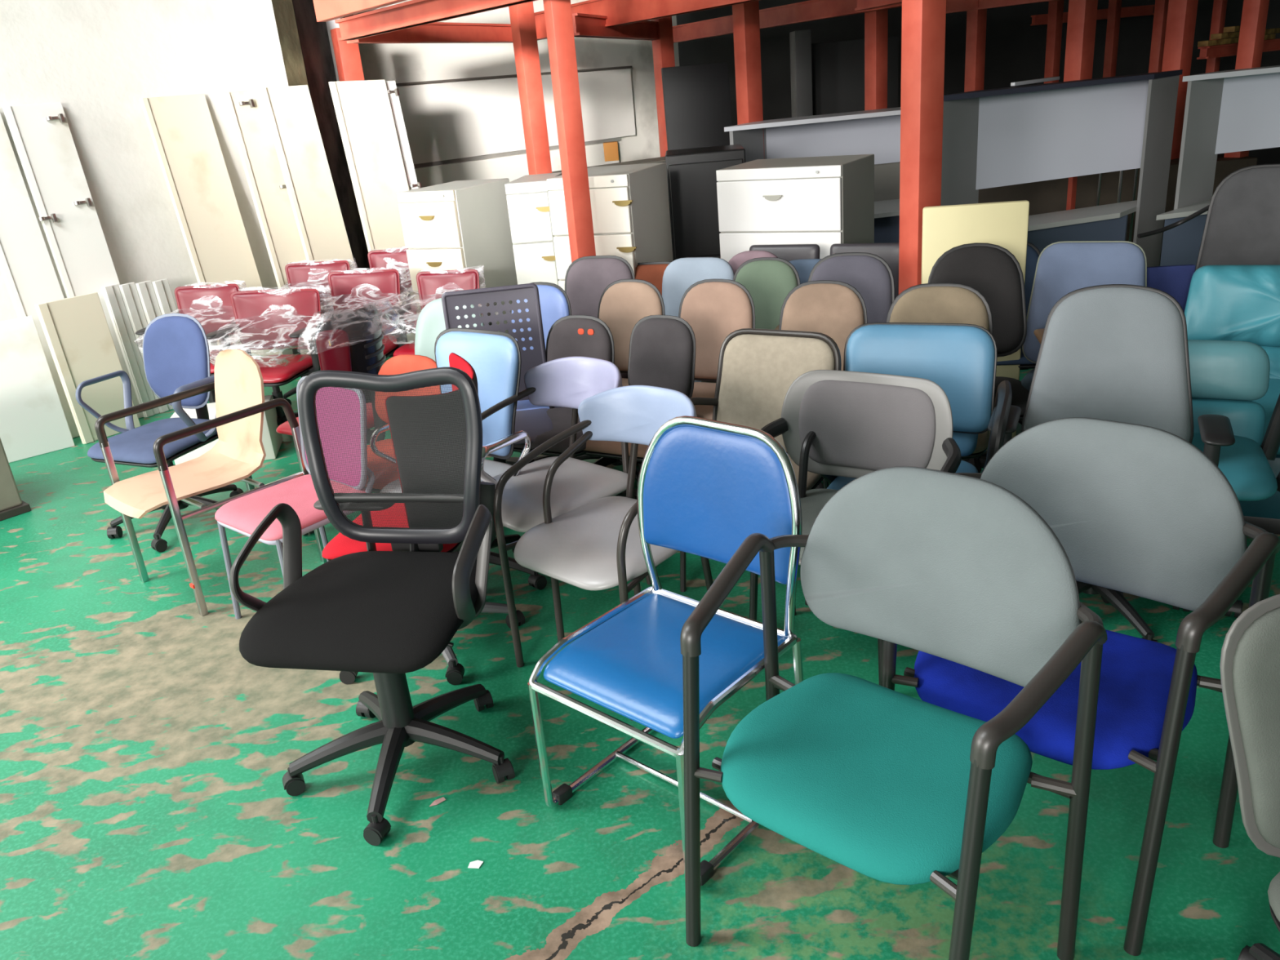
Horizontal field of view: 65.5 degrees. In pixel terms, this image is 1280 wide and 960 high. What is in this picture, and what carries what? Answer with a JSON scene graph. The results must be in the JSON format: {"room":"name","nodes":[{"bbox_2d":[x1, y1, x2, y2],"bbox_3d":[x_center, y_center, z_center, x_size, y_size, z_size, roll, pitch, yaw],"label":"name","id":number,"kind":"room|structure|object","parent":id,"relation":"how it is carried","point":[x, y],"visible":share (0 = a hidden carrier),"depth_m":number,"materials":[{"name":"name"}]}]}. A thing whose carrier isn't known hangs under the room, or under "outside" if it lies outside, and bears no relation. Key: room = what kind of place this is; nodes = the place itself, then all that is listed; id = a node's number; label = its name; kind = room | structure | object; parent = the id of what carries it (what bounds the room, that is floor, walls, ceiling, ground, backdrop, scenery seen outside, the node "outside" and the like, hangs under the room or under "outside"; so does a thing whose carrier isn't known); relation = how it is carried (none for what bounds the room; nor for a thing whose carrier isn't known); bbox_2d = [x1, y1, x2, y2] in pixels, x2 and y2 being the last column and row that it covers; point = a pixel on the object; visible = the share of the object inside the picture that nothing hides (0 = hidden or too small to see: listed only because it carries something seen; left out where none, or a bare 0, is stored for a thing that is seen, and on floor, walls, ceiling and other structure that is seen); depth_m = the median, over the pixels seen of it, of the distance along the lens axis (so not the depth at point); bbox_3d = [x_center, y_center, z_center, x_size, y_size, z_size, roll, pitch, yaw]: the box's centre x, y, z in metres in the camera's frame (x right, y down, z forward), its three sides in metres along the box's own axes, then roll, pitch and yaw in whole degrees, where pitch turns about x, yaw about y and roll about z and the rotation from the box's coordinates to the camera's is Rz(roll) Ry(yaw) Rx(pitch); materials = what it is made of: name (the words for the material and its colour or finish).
{"room":"second-hand shop","nodes":[
{"label":"second-hand shop","id":0,"kind":"room"},
{"bbox_2d":[0,0,293,354],"bbox_3d":[-5.904,-1.889,3.795,0.250,5.200,9.560,15,29,41],"label":"wall","id":1,"kind":"structure","parent":0,"point":[97,59],"depth_m":6.43,"materials":[{"name":"paint"}]},
{"bbox_2d":[271,0,310,93],"bbox_3d":[-2.633,-3.467,7.015,0.200,5.200,0.286,-1,22,11],"label":"wall","id":2,"kind":"structure","parent":0,"point":[283,10],"depth_m":7.12,"materials":[{"name":"wood"}]},
{"bbox_2d":[292,0,369,270],"bbox_3d":[-2.647,-3.874,8.041,0.210,5.200,1.931,-5,22,0],"label":"wall","id":3,"kind":"structure","parent":0,"point":[313,37],"depth_m":7.86,"materials":[{"name":"concrete"}]},
{"bbox_2d":[353,0,679,162],"bbox_3d":[-1.356,-4.801,10.078,4.610,5.200,0.200,-23,28,-37],"label":"wall","id":4,"kind":"structure","parent":0,"point":[400,63],"depth_m":10.06,"materials":[{"name":"white paint"}]},
{"bbox_2d":[396,68,635,164],"bbox_3d":[-1.382,-3.723,10.169,3.490,0.700,0.070,-23,28,-37],"label":"whiteboard","id":5,"kind":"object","parent":4,"relation":"attached to","point":[448,121],"depth_m":10.02,"materials":[{"name":"white plastic"}]},
{"bbox_2d":[414,142,619,187],"bbox_3d":[-1.404,-2.759,10.412,3.161,1.180,0.120,-23,28,-37],"label":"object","id":6,"kind":"structure","parent":4,"relation":"attached to","point":[513,167],"depth_m":10.11,"materials":[{"name":"white"}]},
{"bbox_2d":[0,265,1279,959],"bbox_3d":[1.943,-0.714,6.241,24.000,0.100,26.000,-5,22,0],"label":"floor","id":7,"kind":"structure","parent":0,"point":[147,812],"depth_m":2.62,"materials":[{"name":"green paint"}]},
{"bbox_2d":[0,438,31,520],"bbox_3d":[-3.633,-0.010,4.876,0.640,0.540,0.840,13,28,38],"label":"base cabinet","id":8,"kind":"object","parent":7,"relation":"on","point":[11,504],"visible":1,"depth_m":4.99,"materials":[{"name":"grey"}]},
{"bbox_2d":[0,315,75,462],"bbox_3d":[-3.721,-0.497,5.776,0.582,0.799,0.110,-22,27,-36],"label":"door","id":9,"kind":"structure","parent":7,"relation":"on","point":[33,422],"depth_m":5.86,"materials":[{"name":"white laminate"}]},
{"bbox_2d":[0,113,79,437],"bbox_3d":[-3.639,-1.230,6.040,0.309,1.942,0.375,15,29,41],"label":"door","id":10,"kind":"structure","parent":7,"relation":"on","point":[26,266],"depth_m":5.96,"materials":[{"name":"white laminate"}]},
{"bbox_2d":[2,102,159,418],"bbox_3d":[-3.463,-1.323,6.231,0.279,1.946,0.324,15,29,41],"label":"door","id":11,"kind":"structure","parent":7,"relation":"on","point":[41,133],"depth_m":6.11,"materials":[{"name":"white laminate"}]},
{"bbox_2d":[34,292,140,444],"bbox_3d":[-3.356,-0.682,6.076,0.110,0.859,0.361,11,27,36],"label":"door","id":12,"kind":"structure","parent":7,"relation":"on","point":[76,329],"depth_m":6.04,"materials":[{"name":"beige laminate"}]},
{"bbox_2d":[100,284,159,417],"bbox_3d":[-3.284,-0.827,6.424,0.110,0.859,0.100,9,26,32],"label":"door","id":13,"kind":"structure","parent":7,"relation":"on","point":[112,295],"depth_m":6.39,"materials":[{"name":"white laminate"}]},
{"bbox_2d":[75,313,243,552],"bbox_3d":[-2.195,-0.240,4.566,0.655,0.951,0.630,5,24,24],"label":"chair","id":14,"kind":"object","parent":7,"relation":"on","point":[176,353],"visible":0.72,"depth_m":4.57,"materials":[{"name":"blue fabric"}]},
{"bbox_2d":[133,281,251,403],"bbox_3d":[-2.619,-0.722,6.013,0.668,0.849,0.581,-1,22,11],"label":"chair","id":15,"kind":"object","parent":7,"relation":"on","point":[211,305],"visible":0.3,"depth_m":6.05,"materials":[{"name":"plastic"}]},
{"bbox_2d":[94,349,326,616],"bbox_3d":[-1.763,-0.019,3.991,0.553,0.894,0.646,14,28,39],"label":"armchair","id":16,"kind":"object","parent":7,"relation":"on","point":[239,452],"visible":0.97,"depth_m":3.97,"materials":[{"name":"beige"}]},
{"bbox_2d":[139,93,282,357],"bbox_3d":[-2.860,-1.586,6.767,0.348,1.936,0.423,15,29,41],"label":"door","id":17,"kind":"structure","parent":7,"relation":"on","point":[184,135],"depth_m":6.66,"materials":[{"name":"beige laminate"}]},
{"bbox_2d":[170,395,283,465],"bbox_3d":[-2.313,-0.264,5.567,0.520,0.280,0.340,-9,22,-9],"label":"carton","id":18,"kind":"object","parent":7,"relation":"on","point":[272,441],"visible":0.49,"depth_m":5.47,"materials":[{"name":"white cardboard"}]},
{"bbox_2d":[205,284,334,426],"bbox_3d":[-2.101,-0.628,5.671,0.699,0.840,0.641,2,23,17],"label":"chair","id":19,"kind":"object","parent":7,"relation":"on","point":[274,318],"visible":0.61,"depth_m":5.71,"materials":[{"name":"plastic"}]},
{"bbox_2d":[222,89,322,354],"bbox_3d":[-2.480,-1.694,6.958,0.309,1.932,0.295,15,29,41],"label":"door","id":20,"kind":"structure","parent":7,"relation":"on","point":[246,110],"depth_m":6.83,"materials":[{"name":"beige laminate"}]},
{"bbox_2d":[214,375,374,619],"bbox_3d":[-1.246,0.098,3.654,0.462,0.840,0.485,13,28,38],"label":"chair","id":21,"kind":"object","parent":7,"relation":"on","point":[242,515],"visible":0.56,"depth_m":3.62,"materials":[{"name":"pink fabric"}]},
{"bbox_2d":[259,84,356,316],"bbox_3d":[-2.261,-1.776,7.100,0.309,1.942,0.356,15,29,41],"label":"door","id":22,"kind":"structure","parent":7,"relation":"on","point":[290,112],"depth_m":6.98,"materials":[{"name":"beige laminate"}]},
{"bbox_2d":[280,258,355,405],"bbox_3d":[-2.104,-0.957,6.472,0.672,0.860,0.596,-1,22,11],"label":"chair","id":23,"kind":"object","parent":7,"relation":"on","point":[305,273],"visible":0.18,"depth_m":6.51,"materials":[{"name":"plastic"}]},
{"bbox_2d":[275,298,399,535],"bbox_3d":[-1.384,-0.314,4.514,0.641,0.989,0.622,11,27,35],"label":"chair","id":24,"kind":"object","parent":7,"relation":"on","point":[349,340],"visible":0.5,"depth_m":4.22,"materials":[{"name":"red"}]},
{"bbox_2d":[320,266,419,358],"bbox_3d":[-1.674,-0.788,5.949,0.676,0.860,0.605,1,22,15],"label":"chair","id":25,"kind":"object","parent":7,"relation":"on","point":[356,288],"visible":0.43,"depth_m":5.98,"materials":[{"name":"plastic"}]},
{"bbox_2d":[328,80,415,342],"bbox_3d":[-1.869,-1.939,7.423,0.309,1.963,0.507,15,29,41],"label":"door","id":26,"kind":"structure","parent":7,"relation":"on","point":[362,108],"depth_m":7.30,"materials":[{"name":"beige laminate"}]},
{"bbox_2d":[229,367,515,845],"bbox_3d":[-0.720,0.303,2.704,0.734,1.067,0.724,2,23,18],"label":"chair","id":27,"kind":"object","parent":7,"relation":"on","point":[388,615],"visible":1,"depth_m":2.77,"materials":[{"name":"black fabric"}]},
{"bbox_2d":[367,246,421,335],"bbox_3d":[-1.632,-1.072,6.642,0.686,0.867,0.606,1,22,15],"label":"chair","id":28,"kind":"object","parent":7,"relation":"on","point":[395,257],"visible":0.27,"depth_m":6.70,"materials":[{"name":"plastic"}]},
{"bbox_2d":[363,354,440,493],"bbox_3d":[-0.999,-0.066,4.061,0.618,0.799,0.598,7,25,28],"label":"chair","id":29,"kind":"object","parent":7,"relation":"on","point":[403,363],"visible":0.16,"depth_m":4.07,"materials":[{"name":"orange fabric"}]},
{"bbox_2d":[385,80,422,190],"bbox_3d":[-1.698,-2.036,7.644,0.132,1.934,0.331,-19,26,-32],"label":"door","id":30,"kind":"structure","parent":7,"relation":"on","point":[393,91],"depth_m":7.49,"materials":[{"name":"white metal"}]},
{"bbox_2d":[313,352,524,684],"bbox_3d":[-0.784,0.113,3.328,0.664,0.972,0.670,0,22,13],"label":"chair","id":31,"kind":"object","parent":7,"relation":"on","point":[340,544],"visible":0.36,"depth_m":3.10,"materials":[{"name":"fabric"}]},
{"bbox_2d":[385,297,484,424],"bbox_3d":[-0.945,-0.389,4.753,0.618,0.879,0.598,2,23,19],"label":"chair","id":32,"kind":"object","parent":7,"relation":"on","point":[430,323],"visible":0.04,"depth_m":4.81,"materials":[{"name":"teal fabric"}]},
{"bbox_2d":[378,266,497,356],"bbox_3d":[-1.147,-0.791,5.876,0.679,0.830,0.588,0,22,13],"label":"chair","id":33,"kind":"object","parent":7,"relation":"on","point":[431,284],"visible":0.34,"depth_m":5.91,"materials":[{"name":"plastic"}]},
{"bbox_2d":[396,177,517,333],"bbox_3d":[-1.144,-1.310,6.612,0.430,1.250,0.665,5,24,25],"label":"filing cabinet","id":34,"kind":"object","parent":7,"relation":"on","point":[457,224],"visible":0.54,"depth_m":6.27,"materials":[{"name":"grey metal"}]},
{"bbox_2d":[369,328,546,590],"bbox_3d":[-0.688,-0.048,3.743,0.618,0.947,0.598,11,27,35],"label":"chair","id":35,"kind":"object","parent":7,"relation":"on","point":[495,357],"visible":0.27,"depth_m":3.72,"materials":[{"name":"blue plastic"}]},
{"bbox_2d":[441,283,554,444],"bbox_3d":[-0.582,-0.282,4.243,0.484,0.998,0.477,-7,22,-4],"label":"chair","id":36,"kind":"object","parent":7,"relation":"on","point":[535,422],"visible":0.49,"depth_m":4.30,"materials":[{"name":"grey plastic"}]},
{"bbox_2d":[508,1,551,174],"bbox_3d":[-0.724,-2.211,7.276,0.130,2.360,0.130,-17,25,-28],"label":"steel post","id":37,"kind":"object","parent":7,"relation":"on","point":[522,15],"visible":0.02,"depth_m":7.00,"materials":[{"name":"red metal"}]},
{"bbox_2d":[346,22,512,43],"bbox_3d":[-1.470,-3.415,7.602,0.100,0.135,2.270,5,24,24],"label":"steel beam","id":38,"kind":"structure","parent":37,"relation":"attached to","point":[437,32],"depth_m":7.56,"materials":[{"name":"red metal"}]},
{"bbox_2d":[533,0,758,39],"bbox_3d":[0.623,-3.082,6.198,0.100,0.200,6.044,-18,25,-29],"label":"steel beam","id":39,"kind":"structure","parent":38,"relation":"attached to","point":[618,12],"depth_m":7.11,"materials":[{"name":"red metal"}]},
{"bbox_2d":[504,172,561,285],"bbox_3d":[-0.579,-1.272,6.361,0.289,1.270,0.595,-2,22,7],"label":"filing cabinet","id":40,"kind":"object","parent":7,"relation":"on","point":[527,197],"visible":0.43,"depth_m":5.98,"materials":[{"name":"grey metal"}]},
{"bbox_2d":[506,281,571,465],"bbox_3d":[-0.540,-0.398,4.598,0.618,0.941,0.598,11,27,35],"label":"chair","id":41,"kind":"object","parent":7,"relation":"on","point":[555,304],"visible":0.1,"depth_m":4.56,"materials":[{"name":"fabric"}]},
{"bbox_2d":[513,315,614,457],"bbox_3d":[-0.324,-0.221,4.229,0.614,0.848,0.613,7,25,28],"label":"chair","id":42,"kind":"object","parent":7,"relation":"on","point":[570,335],"visible":0.41,"depth_m":4.25,"materials":[{"name":"grey fabric"}]},
{"bbox_2d":[481,356,651,641],"bbox_3d":[-0.308,0.043,3.564,0.563,0.851,0.566,16,30,42],"label":"armchair","id":43,"kind":"object","parent":7,"relation":"on","point":[545,489],"visible":0.71,"depth_m":3.55,"materials":[{"name":"grey fabric"}]},
{"bbox_2d":[542,0,595,262],"bbox_3d":[-0.398,-2.268,4.846,0.105,4.200,0.105,-15,23,-22],"label":"steel post","id":44,"kind":"object","parent":7,"relation":"on","point":[557,13],"visible":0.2,"depth_m":5.00,"materials":[{"name":"red metal"}]},
{"bbox_2d":[335,0,537,40],"bbox_3d":[-0.147,-2.224,4.324,0.100,0.120,5.551,-21,26,-34],"label":"steel beam","id":45,"kind":"structure","parent":44,"relation":"attached to","point":[413,13],"depth_m":5.63,"materials":[{"name":"red metal"}]},
{"bbox_2d":[564,255,638,463],"bbox_3d":[-0.256,-0.598,5.008,0.632,0.961,0.620,3,23,20],"label":"chair","id":46,"kind":"object","parent":7,"relation":"on","point":[586,278],"visible":0.12,"depth_m":5.06,"materials":[{"name":"grey fabric"}]},
{"bbox_2d":[493,385,713,720],"bbox_3d":[-0.074,0.188,3.146,0.563,0.851,0.566,14,29,40],"label":"armchair","id":47,"kind":"object","parent":7,"relation":"on","point":[595,544],"visible":0.66,"depth_m":3.14,"materials":[{"name":"grey fabric"}]},
{"bbox_2d":[546,162,673,290],"bbox_3d":[-0.115,-1.113,5.787,0.492,1.320,0.665,3,23,20],"label":"filing cabinet","id":48,"kind":"object","parent":7,"relation":"on","point":[630,205],"visible":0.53,"depth_m":5.40,"materials":[{"name":"grey metal"}]},
{"bbox_2d":[575,279,665,482],"bbox_3d":[-0.153,-0.426,4.627,0.591,0.908,0.619,9,26,31],"label":"chair","id":49,"kind":"object","parent":7,"relation":"on","point":[623,303],"visible":0.18,"depth_m":4.67,"materials":[{"name":"beige fabric"}]},
{"bbox_2d":[583,315,696,499],"bbox_3d":[0.024,-0.212,4.124,0.635,0.851,0.616,8,25,30],"label":"chair","id":50,"kind":"object","parent":7,"relation":"on","point":[663,348],"visible":0.35,"depth_m":4.13,"materials":[{"name":"grey fabric"}]},
{"bbox_2d":[650,16,675,156],"bbox_3d":[0.266,-3.153,9.091,0.140,2.600,0.140,-17,25,-28],"label":"steel post","id":51,"kind":"object","parent":7,"relation":"on","point":[663,50],"visible":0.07,"depth_m":8.81,"materials":[{"name":"red metal"}]},
{"bbox_2d":[572,13,659,40],"bbox_3d":[-0.117,-3.611,7.970,0.100,0.140,2.489,2,23,17],"label":"steel beam","id":52,"kind":"structure","parent":51,"relation":"attached to","point":[584,25],"depth_m":7.51,"materials":[{"name":"red metal"}]},
{"bbox_2d":[527,415,803,885],"bbox_3d":[0.073,0.383,2.470,0.517,0.958,0.546,14,29,40],"label":"chair","id":53,"kind":"object","parent":7,"relation":"on","point":[705,486],"visible":0.87,"depth_m":2.47,"materials":[{"name":"blue plastic"}]},
{"bbox_2d":[636,279,755,484],"bbox_3d":[0.275,-0.382,4.417,0.618,0.908,0.616,7,25,28],"label":"chair","id":54,"kind":"object","parent":7,"relation":"on","point":[713,308],"visible":0.26,"depth_m":4.48,"materials":[{"name":"beige fabric"}]},
{"bbox_2d":[661,62,732,150],"bbox_3d":[0.531,-2.497,8.390,0.550,1.860,0.147,-8,22,-7],"label":"board","id":55,"kind":"object","parent":7,"relation":"on","point":[697,100],"visible":0.44,"depth_m":8.17,"materials":[{"name":"black"}]},
{"bbox_2d":[662,257,734,382],"bbox_3d":[0.254,-0.605,4.966,0.609,0.919,0.610,5,24,24],"label":"chair","id":56,"kind":"object","parent":7,"relation":"on","point":[681,273],"visible":0.07,"depth_m":5.01,"materials":[{"name":"blue fabric"}]},
{"bbox_2d":[665,144,746,260],"bbox_3d":[0.480,-1.614,6.856,0.560,1.260,0.560,-4,22,4],"label":"cabinet","id":57,"kind":"object","parent":7,"relation":"on","point":[691,176],"visible":0.43,"depth_m":6.52,"materials":[{"name":"grey metal"}]},
{"bbox_2d":[732,0,764,159],"bbox_3d":[0.770,-3.317,7.216,0.140,4.200,0.140,-17,25,-28],"label":"steel post","id":58,"kind":"object","parent":7,"relation":"on","point":[746,26],"visible":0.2,"depth_m":7.27,"materials":[{"name":"red metal"}]},
{"bbox_2d":[672,0,902,43],"bbox_3d":[1.450,-3.866,8.185,0.100,0.150,5.329,-15,24,-23],"label":"steel beam","id":59,"kind":"structure","parent":58,"relation":"attached to","point":[811,10],"depth_m":8.55,"materials":[{"name":"red metal"}]},
{"bbox_2d":[701,257,799,382],"bbox_3d":[0.547,-0.534,4.710,0.620,0.928,0.620,4,23,22],"label":"chair","id":60,"kind":"object","parent":7,"relation":"on","point":[768,281],"visible":0.15,"depth_m":4.76,"materials":[{"name":"green fabric"}]},
{"bbox_2d":[680,328,841,615],"bbox_3d":[0.422,-0.047,3.574,0.588,0.886,0.501,9,26,31],"label":"armchair","id":61,"kind":"object","parent":7,"relation":"on","point":[757,368],"visible":0.3,"depth_m":3.62,"materials":[{"name":"beige fabric"}]},
{"bbox_2d":[715,154,874,262],"bbox_3d":[0.945,-1.243,5.953,0.740,1.260,0.625,7,25,29],"label":"filing cabinet","id":62,"kind":"object","parent":7,"relation":"on","point":[824,202],"visible":0.49,"depth_m":5.58,"materials":[{"name":"white metal"}]},
{"bbox_2d":[789,29,813,117],"bbox_3d":[1.639,-3.377,10.020,0.160,2.100,0.300,-5,22,0],"label":"locker","id":63,"kind":"object","parent":7,"relation":"on","point":[800,41],"visible":0.44,"depth_m":9.66,"materials":[{"name":"grey metal"}]},
{"bbox_2d":[724,106,900,243],"bbox_3d":[1.519,-1.999,7.506,2.036,1.420,0.705,-8,22,-7],"label":"desk","id":64,"kind":"object","parent":7,"relation":"on","point":[877,132],"visible":0.15,"depth_m":7.58,"materials":[{"name":"white metal"}]},
{"bbox_2d":[778,280,867,488],"bbox_3d":[0.728,-0.338,4.202,0.611,0.907,0.605,6,24,26],"label":"chair","id":65,"kind":"object","parent":7,"relation":"on","point":[832,308],"visible":0.14,"depth_m":4.23,"materials":[{"name":"beige fabric"}]},
{"bbox_2d":[749,242,899,298],"bbox_3d":[0.923,-0.768,5.274,0.906,0.873,0.514,5,24,25],"label":"bench","id":66,"kind":"object","parent":7,"relation":"on","point":[889,252],"visible":0.07,"depth_m":5.26,"materials":[{"name":"grey plastic"}]},
{"bbox_2d":[773,252,894,329],"bbox_3d":[0.913,-0.496,4.488,0.625,0.958,0.617,3,23,20],"label":"chair","id":67,"kind":"object","parent":7,"relation":"on","point":[868,273],"visible":0.12,"depth_m":4.50,"materials":[{"name":"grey fabric"}]},
{"bbox_2d":[811,35,898,115],"bbox_3d":[2.188,-3.482,10.321,0.900,1.980,0.300,-5,22,0],"label":"wall panel","id":68,"kind":"object","parent":7,"relation":"on","point":[838,66],"visible":0.24,"depth_m":9.94,"materials":[{"name":"grey"}]},
{"bbox_2d":[749,369,961,684],"bbox_3d":[0.647,0.134,3.113,0.660,0.852,0.565,10,26,33],"label":"armchair","id":69,"kind":"object","parent":7,"relation":"on","point":[862,423],"visible":0.46,"depth_m":3.15,"materials":[{"name":"grey fabric"}]},
{"bbox_2d":[864,8,888,110],"bbox_3d":[1.935,-2.935,8.162,0.130,2.600,0.130,-17,25,-28],"label":"steel post","id":70,"kind":"object","parent":7,"relation":"on","point":[876,22],"visible":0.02,"depth_m":7.94,"materials":[{"name":"red metal"}]},
{"bbox_2d":[680,466,1107,959],"bbox_3d":[0.483,0.525,2.018,0.752,0.964,0.610,14,28,39],"label":"armchair","id":71,"kind":"object","parent":7,"relation":"on","point":[885,784],"visible":1,"depth_m":1.99,"materials":[{"name":"teal fabric"}]},
{"bbox_2d":[820,322,1012,490],"bbox_3d":[0.913,-0.037,3.398,0.650,0.912,0.598,5,24,24],"label":"armchair","id":72,"kind":"object","parent":7,"relation":"on","point":[961,358],"visible":0.27,"depth_m":3.37,"materials":[{"name":"blue leather"}]},
{"bbox_2d":[898,0,946,294],"bbox_3d":[1.226,-2.194,4.288,0.135,4.200,0.135,-15,23,-22],"label":"steel post","id":73,"kind":"object","parent":7,"relation":"on","point":[923,21],"visible":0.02,"depth_m":4.47,"materials":[{"name":"red metal"}]},
{"bbox_2d":[886,282,992,458],"bbox_3d":[1.095,-0.246,3.860,0.585,0.928,0.620,4,23,22],"label":"chair","id":74,"kind":"object","parent":7,"relation":"on","point":[927,303],"visible":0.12,"depth_m":3.87,"materials":[{"name":"beige fabric"}]},
{"bbox_2d":[921,200,1029,438],"bbox_3d":[1.529,-0.692,4.600,0.451,1.138,0.040,-1,22,10],"label":"board","id":75,"kind":"object","parent":7,"relation":"on","point":[1005,224],"visible":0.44,"depth_m":4.42,"materials":[{"name":"yellow wood"}]},
{"bbox_2d":[964,0,986,92],"bbox_3d":[2.915,-4.067,8.611,0.120,4.200,0.120,-17,25,-28],"label":"steel post","id":76,"kind":"object","parent":7,"relation":"on","point":[975,37],"visible":0.2,"depth_m":8.69,"materials":[{"name":"red metal"}]},
{"bbox_2d":[928,242,1044,473],"bbox_3d":[1.400,-0.429,4.143,0.622,1.007,0.621,0,22,13],"label":"chair","id":77,"kind":"object","parent":7,"relation":"on","point":[992,270],"visible":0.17,"depth_m":4.18,"materials":[{"name":"black fabric"}]},
{"bbox_2d":[1044,0,1063,83],"bbox_3d":[4.051,-3.840,9.817,0.100,2.700,0.100,-17,25,-28],"label":"steel post","id":78,"kind":"object","parent":7,"relation":"on","point":[1055,8],"visible":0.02,"depth_m":9.61,"materials":[{"name":"red metal"}]},
{"bbox_2d":[940,69,1182,266],"bbox_3d":[2.628,-1.709,6.359,2.219,1.540,0.363,-11,22,-15],"label":"desk","id":79,"kind":"object","parent":7,"relation":"on","point":[997,137],"visible":0.58,"depth_m":6.36,"materials":[{"name":"grey metal"}]},
{"bbox_2d":[880,417,1279,955],"bbox_3d":[0.954,0.394,2.274,0.752,0.939,0.610,14,28,39],"label":"armchair","id":80,"kind":"object","parent":7,"relation":"on","point":[1140,510],"visible":0.74,"depth_m":2.22,"materials":[{"name":"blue fabric"}]},
{"bbox_2d":[1063,0,1097,209],"bbox_3d":[3.384,-3.703,7.588,0.150,4.200,0.150,-17,25,-28],"label":"steel post","id":81,"kind":"object","parent":7,"relation":"on","point":[1082,14],"visible":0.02,"depth_m":7.67,"materials":[{"name":"red metal"}]},
{"bbox_2d":[1021,240,1146,391],"bbox_3d":[1.830,-0.471,4.198,0.599,0.971,0.612,7,25,28],"label":"chair","id":82,"kind":"object","parent":7,"relation":"on","point":[1062,268],"visible":0.24,"depth_m":4.23,"materials":[{"name":"blue fabric"}]},
{"bbox_2d":[987,284,1235,642],"bbox_3d":[1.459,-0.052,3.141,0.684,1.037,0.599,5,24,24],"label":"chair","id":83,"kind":"object","parent":7,"relation":"on","point":[1119,353],"visible":0.41,"depth_m":3.15,"materials":[{"name":"grey fabric"}]},
{"bbox_2d":[977,153,1257,265],"bbox_3d":[3.852,-2.232,8.400,2.200,0.800,0.600,-3,22,5],"label":"bench","id":84,"kind":"object","parent":7,"relation":"on","point":[1046,196],"visible":0.12,"depth_m":8.05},
{"bbox_2d":[1146,264,1195,312],"bbox_3d":[2.198,-0.490,4.317,0.300,0.860,0.060,-1,22,9],"label":"panel","id":85,"kind":"object","parent":7,"relation":"on","point":[1174,280],"visible":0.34,"depth_m":4.17,"materials":[{"name":"blue fabric"}]},
{"bbox_2d":[1161,0,1198,159],"bbox_3d":[4.307,-3.898,7.867,0.155,4.200,0.155,-17,25,-28],"label":"steel post","id":86,"kind":"object","parent":7,"relation":"on","point":[1181,14],"visible":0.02,"depth_m":7.98,"materials":[{"name":"red metal"}]},
{"bbox_2d":[1101,339,1279,617],"bbox_3d":[1.828,-0.034,3.368,0.686,0.774,0.617,5,24,24],"label":"chair","id":87,"kind":"object","parent":7,"relation":"on","point":[1226,376],"visible":0.19,"depth_m":3.34,"materials":[{"name":"teal leather"}]},
{"bbox_2d":[1191,397,1265,446],"bbox_3d":[1.899,-0.178,3.498,0.500,0.220,0.110,5,24,24],"label":"cushion","id":88,"kind":"object","parent":87,"relation":"on","point":[1246,416],"depth_m":3.38,"materials":[{"name":"teal leather"}]},
{"bbox_2d":[1187,339,1270,400],"bbox_3d":[1.894,-0.381,3.446,0.494,0.200,0.112,5,24,24],"label":"cushion","id":89,"kind":"object","parent":87,"relation":"on","point":[1220,370],"depth_m":3.36,"materials":[{"name":"teal leather"}]},
{"bbox_2d":[1155,65,1279,268],"bbox_3d":[3.996,-1.837,6.395,1.774,1.520,0.377,-9,22,-8],"label":"desk","id":90,"kind":"object","parent":7,"relation":"on","point":[1235,110],"visible":0.62,"depth_m":6.29,"materials":[{"name":"white metal"}]},
{"bbox_2d":[1184,264,1279,534],"bbox_3d":[2.459,-0.311,3.764,1.020,0.890,0.733,6,24,26],"label":"recliner","id":91,"kind":"object","parent":7,"relation":"on","point":[1236,303],"visible":0.32,"depth_m":3.90,"materials":[{"name":"teal leather"}]},
{"bbox_2d":[1184,264,1279,346],"bbox_3d":[2.554,-0.673,3.883,0.771,0.322,0.190,6,24,26],"label":"cushion","id":92,"kind":"object","parent":91,"relation":"on","point":[1236,303],"depth_m":3.92,"materials":[{"name":"teal leather"}]},
{"bbox_2d":[1195,163,1279,271],"bbox_3d":[2.863,-0.836,4.622,0.704,1.161,0.599,8,25,30],"label":"chair","id":93,"kind":"object","parent":7,"relation":"on","point":[1242,227],"visible":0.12,"depth_m":4.67,"materials":[{"name":"grey fabric"}]},
{"bbox_2d":[1223,0,1269,157],"bbox_3d":[4.722,-3.825,7.588,0.130,4.200,0.130,-17,25,-28],"label":"steel post","id":94,"kind":"object","parent":7,"relation":"on","point":[1255,12],"visible":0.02,"depth_m":7.70,"materials":[{"name":"red metal"}]},
{"bbox_2d":[1219,594,1279,959],"bbox_3d":[1.218,0.665,1.578,0.618,0.900,0.598,-7,22,-6],"label":"chair","id":95,"kind":"object","parent":7,"relation":"on","point":[1250,664],"visible":1,"depth_m":1.61,"materials":[{"name":"grey fabric"}]},
{"bbox_2d":[675,0,1279,164],"bbox_3d":[6.426,-6.073,11.495,12.100,5.200,0.200,-5,22,0],"label":"wall","id":96,"kind":"structure","parent":0,"point":[1015,50],"depth_m":11.68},
{"bbox_3d":[4.714,-3.648,5.883,13.550,0.050,11.500,-5,22,0],"label":"deck","id":97,"kind":"object","parent":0,"visible":0},
{"bbox_2d":[312,0,406,22],"bbox_3d":[-0.446,-2.189,4.059,0.060,0.160,4.516,-21,26,-34],"label":"steel beam","id":98,"kind":"structure","parent":97,"relation":"attached to","point":[326,11],"depth_m":5.46,"materials":[{"name":"red metal"}]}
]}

